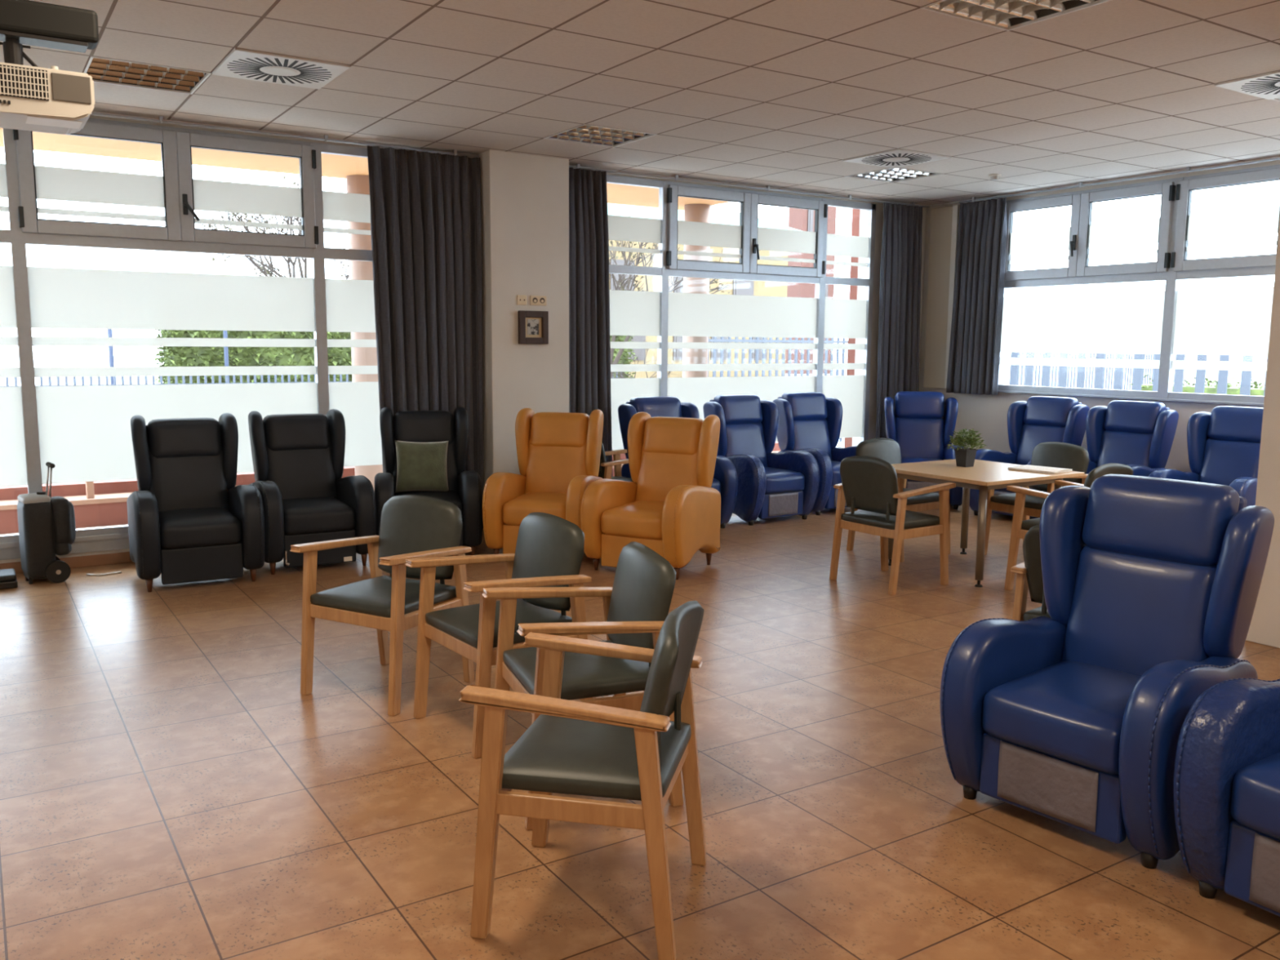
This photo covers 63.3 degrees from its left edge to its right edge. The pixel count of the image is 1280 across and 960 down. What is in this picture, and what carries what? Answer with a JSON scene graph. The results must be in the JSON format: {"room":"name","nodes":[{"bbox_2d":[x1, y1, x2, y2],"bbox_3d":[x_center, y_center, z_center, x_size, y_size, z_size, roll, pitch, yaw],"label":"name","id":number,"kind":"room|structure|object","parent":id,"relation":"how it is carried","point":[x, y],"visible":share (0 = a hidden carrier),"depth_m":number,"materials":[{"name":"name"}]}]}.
{"room":"care facility","nodes":[
{"label":"care facility","id":0,"kind":"room"},
{"bbox_2d":[0,115,926,563],"bbox_3d":[-1.029,-1.210,8.807,10.100,3.380,0.200,-4,9,-33],"label":"wall","id":1,"kind":"structure","parent":0,"point":[879,206],"depth_m":10.83,"materials":[{"name":"paint"}]},
{"bbox_2d":[0,551,133,573],"bbox_3d":[-1.004,0.343,8.907,9.650,0.075,0.012,-4,9,-33],"label":"baseboard","id":2,"kind":"structure","parent":1,"relation":"attached to","point":[116,557],"depth_m":7.13,"materials":[{"name":"tile"}]},
{"bbox_2d":[0,112,479,559],"bbox_3d":[-3.172,-0.996,7.255,4.400,2.927,0.173,-4,9,-33],"label":"window","id":3,"kind":"structure","parent":1,"relation":"in","point":[85,432],"depth_m":7.16,"materials":[{"name":"white glass"}]},
{"bbox_2d":[366,145,484,528],"bbox_3d":[-1.661,-1.045,8.142,0.896,2.955,0.164,-4,9,-33],"label":"curtain","id":4,"kind":"object","parent":3,"relation":"hanging from","point":[426,206],"visible":0.73,"depth_m":8.06,"materials":[{"name":"fabric"}]},
{"bbox_2d":[568,164,929,450],"bbox_3d":[1.153,-1.327,10.022,4.390,2.927,0.173,-4,9,-33],"label":"window","id":5,"kind":"structure","parent":1,"relation":"in","point":[662,313],"depth_m":9.85,"materials":[{"name":"glass"}]},
{"bbox_2d":[568,167,612,476],"bbox_3d":[-0.437,-1.135,8.904,0.450,2.955,0.147,-4,9,-33],"label":"curtain","id":6,"kind":"object","parent":5,"relation":"hanging from","point":[589,347],"visible":0.7,"depth_m":8.80,"materials":[{"name":"fabric"}]},
{"bbox_2d":[875,202,922,438],"bbox_3d":[2.726,-1.377,10.922,0.610,2.955,0.113,-4,9,-33],"label":"curtain","id":7,"kind":"object","parent":5,"relation":"hanging from","point":[900,265],"visible":0.66,"depth_m":10.83,"materials":[{"name":"fabric"}]},
{"bbox_2d":[475,149,568,485],"bbox_3d":[-0.962,-1.103,8.571,0.705,3.030,0.290,-4,9,-33],"label":"wall column","id":8,"kind":"structure","parent":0,"point":[525,197],"depth_m":8.37,"materials":[{"name":"paint"}]},
{"bbox_2d":[516,294,527,305],"bbox_3d":[-0.949,-1.446,8.351,0.085,0.078,0.014,-4,9,-33],"label":"wall socket","id":9,"kind":"object","parent":8,"relation":"attached to","point":[521,300],"visible":1,"depth_m":8.34,"materials":[{"name":"beige plastic"}]},
{"bbox_2d":[518,310,548,343],"bbox_3d":[-0.865,-1.236,8.418,0.260,0.265,0.040,-4,9,-33],"label":"picture frame","id":10,"kind":"object","parent":8,"relation":"attached to","point":[533,326],"visible":1,"depth_m":8.41,"materials":[{"name":"brown wood"}]},
{"bbox_2d":[527,319,538,334],"bbox_3d":[-0.867,-1.240,8.420,0.104,0.124,0.004,-4,9,-33],"label":"picture","id":11,"kind":"object","parent":10,"relation":"attached to","point":[532,324],"depth_m":8.42},
{"bbox_2d":[529,295,546,306],"bbox_3d":[-0.824,-1.456,8.430,0.146,0.078,0.015,-4,9,-33],"label":"wall socket","id":12,"kind":"object","parent":8,"relation":"attached to","point":[534,300],"visible":1,"depth_m":8.42,"materials":[{"name":"beige plastic"}]},
{"bbox_2d":[0,504,1279,959],"bbox_3d":[2.332,1.135,3.789,10.050,0.120,12.730,-4,9,-33],"label":"floor","id":13,"kind":"structure","parent":0,"point":[171,788],"depth_m":3.49,"materials":[{"name":"tile"}]},
{"bbox_2d":[0,568,17,589],"bbox_3d":[-4.089,0.630,6.502,0.320,0.085,0.240,-4,9,-33],"label":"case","id":14,"kind":"object","parent":13,"relation":"on","point":[8,580],"visible":1,"depth_m":6.47,"materials":[{"name":"black"}]},
{"bbox_2d":[17,462,75,584],"bbox_3d":[-3.813,0.269,6.681,0.306,0.759,0.292,-6,10,-40],"label":"bag","id":15,"kind":"object","parent":13,"relation":"on","point":[46,525],"visible":1,"depth_m":6.59,"materials":[{"name":"black fabric"}]},
{"bbox_2d":[86,571,121,576],"bbox_3d":[-3.546,0.623,6.869,0.210,0.012,0.067,-3,8,-22],"label":"cable","id":16,"kind":"object","parent":13,"relation":"on","point":[117,572],"visible":1,"depth_m":6.85,"materials":[{"name":"white plastic"}]},
{"bbox_2d":[126,413,265,591],"bbox_3d":[-2.907,0.118,6.753,0.744,1.053,0.848,-4,9,-30],"label":"armchair","id":17,"kind":"object","parent":13,"relation":"on","point":[188,520],"visible":1,"depth_m":6.65,"materials":[{"name":"black leather"}]},
{"bbox_2d":[248,408,376,574],"bbox_3d":[-2.323,0.056,7.256,0.744,1.053,0.848,-4,9,-30],"label":"armchair","id":18,"kind":"object","parent":13,"relation":"on","point":[298,460],"visible":0.87,"depth_m":7.23,"materials":[{"name":"black leather"}]},
{"bbox_2d":[289,494,474,715],"bbox_3d":[-1.129,0.516,4.610,0.568,0.845,0.560,5,9,29],"label":"wooden armchair","id":19,"kind":"object","parent":13,"relation":"on","point":[411,526],"visible":0.9,"depth_m":4.58,"materials":[{"name":"brown wood"}]},
{"bbox_2d":[373,406,482,555],"bbox_3d":[-1.576,0.007,7.673,0.744,1.053,0.848,-1,8,-14],"label":"armchair","id":20,"kind":"object","parent":13,"relation":"on","point":[464,487],"visible":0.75,"depth_m":7.77,"materials":[{"name":"black leather"}]},
{"bbox_2d":[395,440,448,493],"bbox_3d":[-1.609,-0.100,7.670,0.399,0.390,0.181,-2,8,-16],"label":"cushion","id":21,"kind":"object","parent":20,"relation":"on","point":[420,466],"visible":1,"depth_m":7.62,"materials":[{"name":"green fabric"}]},
{"bbox_2d":[404,511,592,759],"bbox_3d":[-0.564,0.575,4.188,0.560,0.845,0.568,-5,9,-36],"label":"wooden armchair","id":22,"kind":"object","parent":13,"relation":"on","point":[549,549],"visible":0.8,"depth_m":4.15,"materials":[{"name":"brown wood"}]},
{"bbox_2d":[482,408,603,554],"bbox_3d":[-0.665,0.024,7.597,0.744,1.053,0.848,2,8,12],"label":"armchair","id":23,"kind":"object","parent":13,"relation":"on","point":[558,454],"visible":0.77,"depth_m":7.71,"materials":[{"name":"orange leather"}]},
{"bbox_2d":[458,600,706,959],"bbox_3d":[-0.127,0.751,2.864,0.560,0.845,0.568,2,8,12],"label":"wooden armchair","id":24,"kind":"object","parent":13,"relation":"on","point":[575,748],"visible":1,"depth_m":2.65,"materials":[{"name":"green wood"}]},
{"bbox_2d":[482,542,683,830],"bbox_3d":[-0.208,0.655,3.595,0.560,0.845,0.568,-2,8,-21],"label":"wooden armchair","id":25,"kind":"object","parent":13,"relation":"on","point":[636,608],"visible":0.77,"depth_m":3.49,"materials":[{"name":"brown wood"}]},
{"bbox_2d":[598,441,632,481],"bbox_3d":[-0.215,0.034,8.341,0.560,0.845,0.568,-4,9,-33],"label":"wooden armchair","id":26,"kind":"object","parent":13,"relation":"on","point":[605,468],"visible":0.17,"depth_m":8.07,"materials":[{"name":"brown wood"}]},
{"bbox_2d":[580,412,720,579],"bbox_3d":[0.108,0.083,7.187,0.744,1.053,0.848,4,8,27],"label":"armchair","id":27,"kind":"object","parent":13,"relation":"on","point":[670,507],"visible":0.98,"depth_m":7.12,"materials":[{"name":"orange leather"}]},
{"bbox_2d":[617,395,737,528],"bbox_3d":[0.290,-0.149,8.826,0.744,1.089,0.868,-4,9,-31],"label":"armchair","id":28,"kind":"object","parent":13,"relation":"on","point":[725,476],"visible":0.25,"depth_m":8.82,"materials":[{"name":"blue leather"}]},
{"bbox_2d":[702,394,819,525],"bbox_3d":[1.057,-0.204,9.293,0.744,1.089,0.868,-4,9,-33],"label":"armchair","id":29,"kind":"object","parent":13,"relation":"on","point":[774,484],"visible":0.81,"depth_m":9.18,"materials":[{"name":"blue leather"}]},
{"bbox_2d":[772,391,856,515],"bbox_3d":[1.743,-0.272,9.850,0.744,1.089,0.868,-4,9,-31],"label":"armchair","id":30,"kind":"object","parent":13,"relation":"on","point":[811,422],"visible":0.51,"depth_m":9.91,"materials":[{"name":"blue leather"}]},
{"bbox_2d":[829,455,955,595],"bbox_3d":[1.644,0.252,6.782,0.560,0.845,0.568,-5,9,-35],"label":"wooden armchair","id":31,"kind":"object","parent":13,"relation":"on","point":[868,484],"visible":1,"depth_m":6.64,"materials":[{"name":"brown wood"}]},
{"bbox_2d":[846,437,950,562],"bbox_3d":[1.953,0.125,7.765,0.568,0.845,0.560,-5,9,-35],"label":"wooden armchair","id":32,"kind":"object","parent":13,"relation":"on","point":[888,450],"visible":0.21,"depth_m":7.80,"materials":[{"name":"brown wood"}]},
{"bbox_2d":[884,391,964,509],"bbox_3d":[2.760,-0.308,10.182,0.744,1.089,0.868,1,8,8],"label":"armchair","id":33,"kind":"object","parent":13,"relation":"on","point":[917,424],"visible":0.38,"depth_m":10.32,"materials":[{"name":"blue leather"}]},
{"bbox_2d":[888,458,1084,587],"bbox_3d":[2.310,0.273,7.206,1.000,0.703,1.000,-4,9,-33],"label":"square table","id":34,"kind":"object","parent":13,"relation":"on","point":[984,476],"visible":0.64,"depth_m":6.91,"materials":[{"name":"brown wood"}]},
{"bbox_2d":[946,428,986,466],"bbox_3d":[2.284,-0.226,7.287,0.277,0.264,0.280,-4,9,-33],"label":"potted plant","id":35,"kind":"object","parent":34,"relation":"on","point":[965,457],"visible":1,"depth_m":7.26,"materials":[{"name":"green plant"}]},
{"bbox_2d":[1007,464,1072,474],"bbox_3d":[2.733,-0.076,7.098,0.272,0.020,0.339,-6,10,-40],"label":"newspaper","id":36,"kind":"object","parent":34,"relation":"on","point":[1035,468],"visible":1,"depth_m":7.05,"materials":[{"name":"white paper"}]},
{"bbox_2d":[968,395,1089,519],"bbox_3d":[3.523,-0.203,9.420,0.868,1.089,0.744,-5,9,-35],"label":"armchair","id":37,"kind":"object","parent":13,"relation":"on","point":[1033,422],"visible":0.35,"depth_m":9.50,"materials":[{"name":"blue leather"}]},
{"bbox_2d":[1010,524,1050,621],"bbox_3d":[1.920,0.578,4.307,0.560,0.845,0.568,-6,10,-40],"label":"wooden armchair","id":38,"kind":"object","parent":13,"relation":"on","point":[1029,575],"visible":0.1,"depth_m":4.29,"materials":[{"name":"brown wood"}]},
{"bbox_2d":[984,441,1088,555],"bbox_3d":[2.902,0.154,7.598,0.560,0.845,0.568,-4,9,-33],"label":"wooden armchair","id":39,"kind":"object","parent":13,"relation":"on","point":[1049,454],"visible":0.41,"depth_m":7.59,"materials":[{"name":"brown wood"}]},
{"bbox_2d":[1004,462,1133,590],"bbox_3d":[2.705,0.292,6.533,0.568,0.845,0.560,-5,9,-35],"label":"wooden armchair","id":40,"kind":"object","parent":13,"relation":"on","point":[1020,528],"visible":0.23,"depth_m":6.52,"materials":[{"name":"brown wood"}]},
{"bbox_2d":[939,474,1274,869],"bbox_3d":[1.563,0.562,3.464,0.868,1.089,0.744,-6,10,-39],"label":"armchair","id":41,"kind":"object","parent":13,"relation":"on","point":[1075,717],"visible":0.91,"depth_m":3.41,"materials":[{"name":"blue leather"}]},
{"bbox_2d":[1043,400,1178,492],"bbox_3d":[3.967,-0.110,8.737,0.868,1.089,0.744,-5,9,-35],"label":"armchair","id":42,"kind":"object","parent":13,"relation":"on","point":[1140,435],"visible":0.3,"depth_m":8.77,"materials":[{"name":"blue leather"}]},
{"bbox_2d":[1148,405,1263,506],"bbox_3d":[4.455,-0.009,7.988,0.868,1.089,0.744,-5,9,-35],"label":"armchair","id":43,"kind":"object","parent":13,"relation":"on","point":[1224,444],"visible":0.36,"depth_m":8.09,"materials":[{"name":"blue leather"}]},
{"bbox_2d":[1173,678,1279,916],"bbox_3d":[2.031,0.654,2.791,0.868,1.089,0.744,-5,9,-34],"label":"armchair","id":44,"kind":"object","parent":13,"relation":"on","point":[1226,786],"visible":1,"depth_m":2.82,"materials":[{"name":"blue leather"}]},
{"bbox_2d":[0,0,1279,205],"bbox_3d":[2.354,-1.939,3.387,9.650,0.020,12.330,-4,9,-33],"label":"ceiling","id":45,"kind":"structure","parent":0,"point":[776,94],"depth_m":5.92,"materials":[{"name":"tile"}]},
{"bbox_2d":[84,56,211,94],"bbox_3d":[-2.813,-2.346,5.896,0.600,0.109,0.600,-4,9,-33],"label":"ceiling light","id":46,"kind":"object","parent":45,"relation":"attached to","point":[103,70],"visible":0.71,"depth_m":5.95,"materials":[{"name":"white metal"}]},
{"bbox_2d":[212,47,350,88],"bbox_3d":[-1.984,-2.273,5.725,0.596,0.046,0.596,-4,9,-33],"label":"ceiling vent","id":47,"kind":"object","parent":45,"relation":"in","point":[243,64],"visible":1,"depth_m":5.67,"materials":[{"name":"white metal"}]},
{"bbox_2d":[543,124,657,147],"bbox_3d":[-0.291,-2.538,7.510,0.600,0.109,0.600,-4,9,-33],"label":"ceiling light","id":48,"kind":"object","parent":45,"relation":"attached to","point":[585,134],"visible":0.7,"depth_m":7.58,"materials":[{"name":"white metal"}]},
{"bbox_2d":[844,167,943,182],"bbox_3d":[2.230,-2.731,9.123,0.600,0.109,0.600,-4,9,-33],"label":"ceiling light","id":49,"kind":"object","parent":45,"relation":"attached to","point":[888,175],"visible":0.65,"depth_m":9.21,"materials":[{"name":"white metal"}]},
{"bbox_2d":[842,148,951,168],"bbox_3d":[2.051,-2.582,8.306,0.596,0.046,0.596,-4,9,-33],"label":"ceiling vent","id":50,"kind":"object","parent":45,"relation":"in","point":[896,157],"visible":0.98,"depth_m":8.26,"materials":[{"name":"white metal"}]},
{"bbox_2d":[988,173,1001,180],"bbox_3d":[3.099,-2.643,9.064,0.110,0.045,0.110,-4,9,-33],"label":"smoke detector","id":51,"kind":"object","parent":45,"relation":"attached to","point":[993,176],"visible":1,"depth_m":9.04,"materials":[{"name":"white plastic"}]},
{"bbox_2d":[920,0,1111,31],"bbox_3d":[1.659,-2.132,4.511,0.600,0.109,0.600,-4,9,-33],"label":"ceiling light","id":52,"kind":"object","parent":45,"relation":"attached to","point":[1005,15],"visible":0.99,"depth_m":4.68,"materials":[{"name":"white metal"}]},
{"bbox_2d":[1214,70,1279,99],"bbox_3d":[3.676,-2.243,5.808,0.596,0.046,0.596,-4,9,-33],"label":"ceiling vent","id":53,"kind":"object","parent":45,"relation":"in","point":[1265,86],"visible":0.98,"depth_m":5.88,"materials":[{"name":"white metal"}]},
{"bbox_2d":[919,160,1279,471],"bbox_3d":[6.546,-0.856,6.140,0.220,3.280,12.530,-4,9,-33],"label":"wall","id":54,"kind":"structure","parent":0,"point":[985,414],"depth_m":10.47,"materials":[{"name":"paint"}]},
{"bbox_2d":[91,111,1279,206],"bbox_3d":[2.354,-1.923,3.389,9.650,0.012,12.330,-4,9,-33],"label":"trim","id":55,"kind":"structure","parent":54,"relation":"attached to","point":[92,111],"depth_m":8.83,"materials":[{"name":"white metal"}]},
{"bbox_2d":[923,204,959,388],"bbox_3d":[3.187,-1.914,10.955,0.112,1.880,0.400,-4,9,-33],"label":"wall column","id":56,"kind":"structure","parent":54,"relation":"attached to","point":[944,220],"depth_m":10.92,"materials":[{"name":"beige paint"}]},
{"bbox_2d":[959,157,1279,403],"bbox_3d":[4.694,-1.625,8.643,0.183,1.927,5.080,-4,9,-33],"label":"window","id":57,"kind":"structure","parent":54,"relation":"in","point":[1171,322],"depth_m":9.08,"materials":[{"name":"glass"}]},
{"bbox_2d":[946,196,1007,395],"bbox_3d":[3.412,-1.835,10.494,0.121,1.925,0.597,-4,9,-33],"label":"curtain","id":58,"kind":"object","parent":57,"relation":"hanging from","point":[975,346],"visible":1,"depth_m":10.45,"materials":[{"name":"fabric"}]},
{"bbox_2d":[997,390,1263,405],"bbox_3d":[4.831,-0.640,8.595,0.050,0.020,4.730,-4,9,-33],"label":"window sill","id":59,"kind":"structure","parent":54,"relation":"attached to","point":[998,391],"depth_m":9.20,"materials":[{"name":"grey metal"}]},
{"bbox_2d":[1245,218,1279,648],"bbox_3d":[3.656,-0.634,5.245,0.630,3.030,0.620,-4,9,-33],"label":"wall pillar","id":60,"kind":"structure","parent":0,"point":[1264,626],"depth_m":5.36,"materials":[{"name":"paint"}]},
{"bbox_3d":[-1.796,-0.234,0.919,0.200,3.280,12.330,-4,9,-33],"label":"wall","id":61,"kind":"structure","parent":0,"visible":0},
{"bbox_2d":[0,0,98,66],"bbox_3d":[-2.208,-1.309,2.829,1.300,0.350,0.200,-4,9,-33],"label":"mount","id":62,"kind":"object","parent":61,"relation":"attached to","point":[26,22],"visible":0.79,"depth_m":3.06,"materials":[{"name":"black metal"}]},
{"bbox_2d":[0,62,94,134],"bbox_3d":[-1.869,-1.143,3.068,0.435,0.162,0.276,-4,9,-33],"label":"projector","id":63,"kind":"object","parent":62,"relation":"hanging from","point":[52,100],"visible":1,"depth_m":3.02,"materials":[{"name":"grey plastic"}]},
{"bbox_2d":[0,64,48,100],"bbox_3d":[-1.835,-1.133,2.932,0.285,0.084,0.004,-4,9,-33],"label":"grille","id":64,"kind":"object","parent":63,"relation":"attached to","point":[17,82],"depth_m":2.97,"materials":[{"name":"beige plastic"}]},
{"label":"outside","id":65,"kind":"structure","parent":0,"visible":0},
{"bbox_3d":[68.044,0.238,15.469,109.000,0.180,72.000,-4,9,-33],"label":"ground","id":66,"kind":"structure","parent":65,"visible":0},
{"bbox_2d":[1008,352,1267,395],"bbox_3d":[10.137,-0.430,10.135,0.040,1.590,18.000,-4,9,-33],"label":"picket fence","id":67,"kind":"object","parent":66,"relation":"on","point":[1246,377],"visible":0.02,"depth_m":14.78,"materials":[{"name":"metal"}]},
{"bbox_2d":[1128,374,1265,395],"bbox_3d":[11.838,-0.814,15.325,1.734,1.365,9.156,-4,9,-33],"label":"hedge","id":68,"kind":"object","parent":66,"relation":"on","point":[1233,390],"visible":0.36,"depth_m":17.57,"materials":[{"name":"green plant"}]},
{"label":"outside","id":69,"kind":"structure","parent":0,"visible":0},
{"bbox_2d":[0,524,128,534],"bbox_3d":[-4.203,0.423,9.407,19.000,0.140,3.870,-4,9,-33],"label":"terrace","id":70,"kind":"object","parent":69,"point":[121,524],"depth_m":8.97,"materials":[{"name":"concrete"}]},
{"bbox_2d":[346,174,382,491],"bbox_3d":[-2.524,-1.214,9.599,0.340,3.080,0.340,-4,9,-33],"label":"porch column","id":71,"kind":"structure","parent":70,"relation":"on","point":[356,184],"depth_m":9.40,"materials":[{"name":"brown"}]},
{"bbox_2d":[0,441,780,533],"bbox_3d":[-5.137,0.229,8.984,17.000,0.340,0.520,-4,9,-33],"label":"wall","id":72,"kind":"structure","parent":70,"relation":"on","point":[108,507],"depth_m":9.05,"materials":[{"name":"paint"}]},
{"bbox_2d":[85,480,94,498],"bbox_3d":[-4.771,0.043,9.004,0.060,0.250,0.060,-4,9,-33],"label":"bollard","id":73,"kind":"object","parent":72,"relation":"on","point":[90,492],"visible":0.56,"depth_m":8.98,"materials":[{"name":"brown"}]},
{"bbox_2d":[682,204,710,377],"bbox_3d":[0.605,-1.419,11.342,0.340,3.080,0.340,-4,9,-33],"label":"porch column","id":74,"kind":"structure","parent":70,"relation":"on","point":[692,212],"depth_m":11.14,"materials":[{"name":"brown"}]},
{"bbox_2d":[0,128,731,209],"bbox_3d":[-5.309,-2.561,6.903,14.830,0.250,1.530,-4,9,-33],"label":"awning","id":75,"kind":"structure","parent":74,"relation":"on","point":[333,166],"depth_m":8.53,"materials":[{"name":"beige fabric"}]},
{"bbox_2d":[844,208,860,448],"bbox_3d":[2.407,-1.532,11.226,0.280,3.360,0.160,-4,9,-33],"label":"pilaster","id":76,"kind":"object","parent":70,"relation":"on","point":[855,212],"visible":0.02,"depth_m":11.10,"materials":[{"name":"ceramic"}]},
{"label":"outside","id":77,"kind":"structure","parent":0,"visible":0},
{"bbox_2d":[0,356,1265,447],"bbox_3d":[-18.953,-7.004,65.961,200.000,0.180,108.000,-4,9,-33],"label":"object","id":78,"kind":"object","parent":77,"point":[5,362],"depth_m":66.26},
{"bbox_2d":[106,328,114,384],"bbox_3d":[-8.441,-1.572,16.628,0.140,2.000,0.133,-4,9,-33],"label":"lamp post","id":79,"kind":"object","parent":78,"relation":"on","point":[109,331],"visible":0.09,"depth_m":16.55,"materials":[{"name":"blue"}]},
{"bbox_2d":[222,330,229,382],"bbox_3d":[-7.090,-1.771,17.839,0.140,2.100,0.133,-4,9,-33],"label":"lamp post","id":80,"kind":"object","parent":78,"relation":"on","point":[224,332],"visible":0.09,"depth_m":17.76,"materials":[{"name":"blue"}]},
{"bbox_2d":[196,173,349,279],"bbox_3d":[-7.941,-4.207,24.124,3.282,5.295,6.142,2,8,10],"label":"bare tree","id":81,"kind":"object","parent":78,"relation":"on","point":[262,269],"visible":0.23,"depth_m":22.90,"materials":[{"name":"brown plant"}]},
{"bbox_2d":[0,372,623,386],"bbox_3d":[-8.371,-1.083,16.019,19.300,1.090,0.040,-4,9,-33],"label":"picket fence","id":82,"kind":"object","parent":78,"relation":"on","point":[347,375],"visible":0.02,"depth_m":16.62,"materials":[{"name":"grey paint"}]},
{"bbox_2d":[154,329,637,383],"bbox_3d":[-4.495,-2.322,21.081,9.786,2.602,1.609,-4,9,-33],"label":"hedge","id":83,"kind":"object","parent":78,"relation":"on","point":[173,356],"visible":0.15,"depth_m":18.80,"materials":[{"name":"green plant"}]},
{"bbox_2d":[610,339,682,378],"bbox_3d":[-0.206,-1.344,16.370,1.784,1.737,1.308,-2,8,-15],"label":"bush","id":84,"kind":"object","parent":78,"relation":"on","point":[620,375],"visible":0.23,"depth_m":16.36,"materials":[{"name":"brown plant"}]},
{"bbox_2d":[608,216,732,377],"bbox_3d":[-0.085,-2.601,18.035,3.157,3.802,3.396,-4,9,-33],"label":"bare tree","id":85,"kind":"object","parent":78,"relation":"on","point":[619,282],"visible":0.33,"depth_m":17.43,"materials":[{"name":"brown plant"}]},
{"bbox_2d":[607,203,801,377],"bbox_3d":[-0.935,-8.316,45.085,15.200,8.100,7.200,-4,9,-33],"label":"house","id":86,"kind":"structure","parent":78,"relation":"on","point":[718,215],"depth_m":44.07,"materials":[{"name":"yellow paint"}]},
{"bbox_2d":[785,206,836,373],"bbox_3d":[10.037,-13.245,60.628,2.600,14.000,1.280,-4,9,-33],"label":"brick tower","id":87,"kind":"structure","parent":78,"relation":"on","point":[803,220],"depth_m":60.21,"materials":[{"name":"brown brick"}]},
{"bbox_2d":[707,336,1155,441],"bbox_3d":[7.202,-2.009,21.039,17.318,1.850,0.042,-7,10,-43],"label":"picket fence","id":88,"kind":"object","parent":78,"relation":"on","point":[714,340],"visible":0.07,"depth_m":17.09,"materials":[{"name":"white metal"}]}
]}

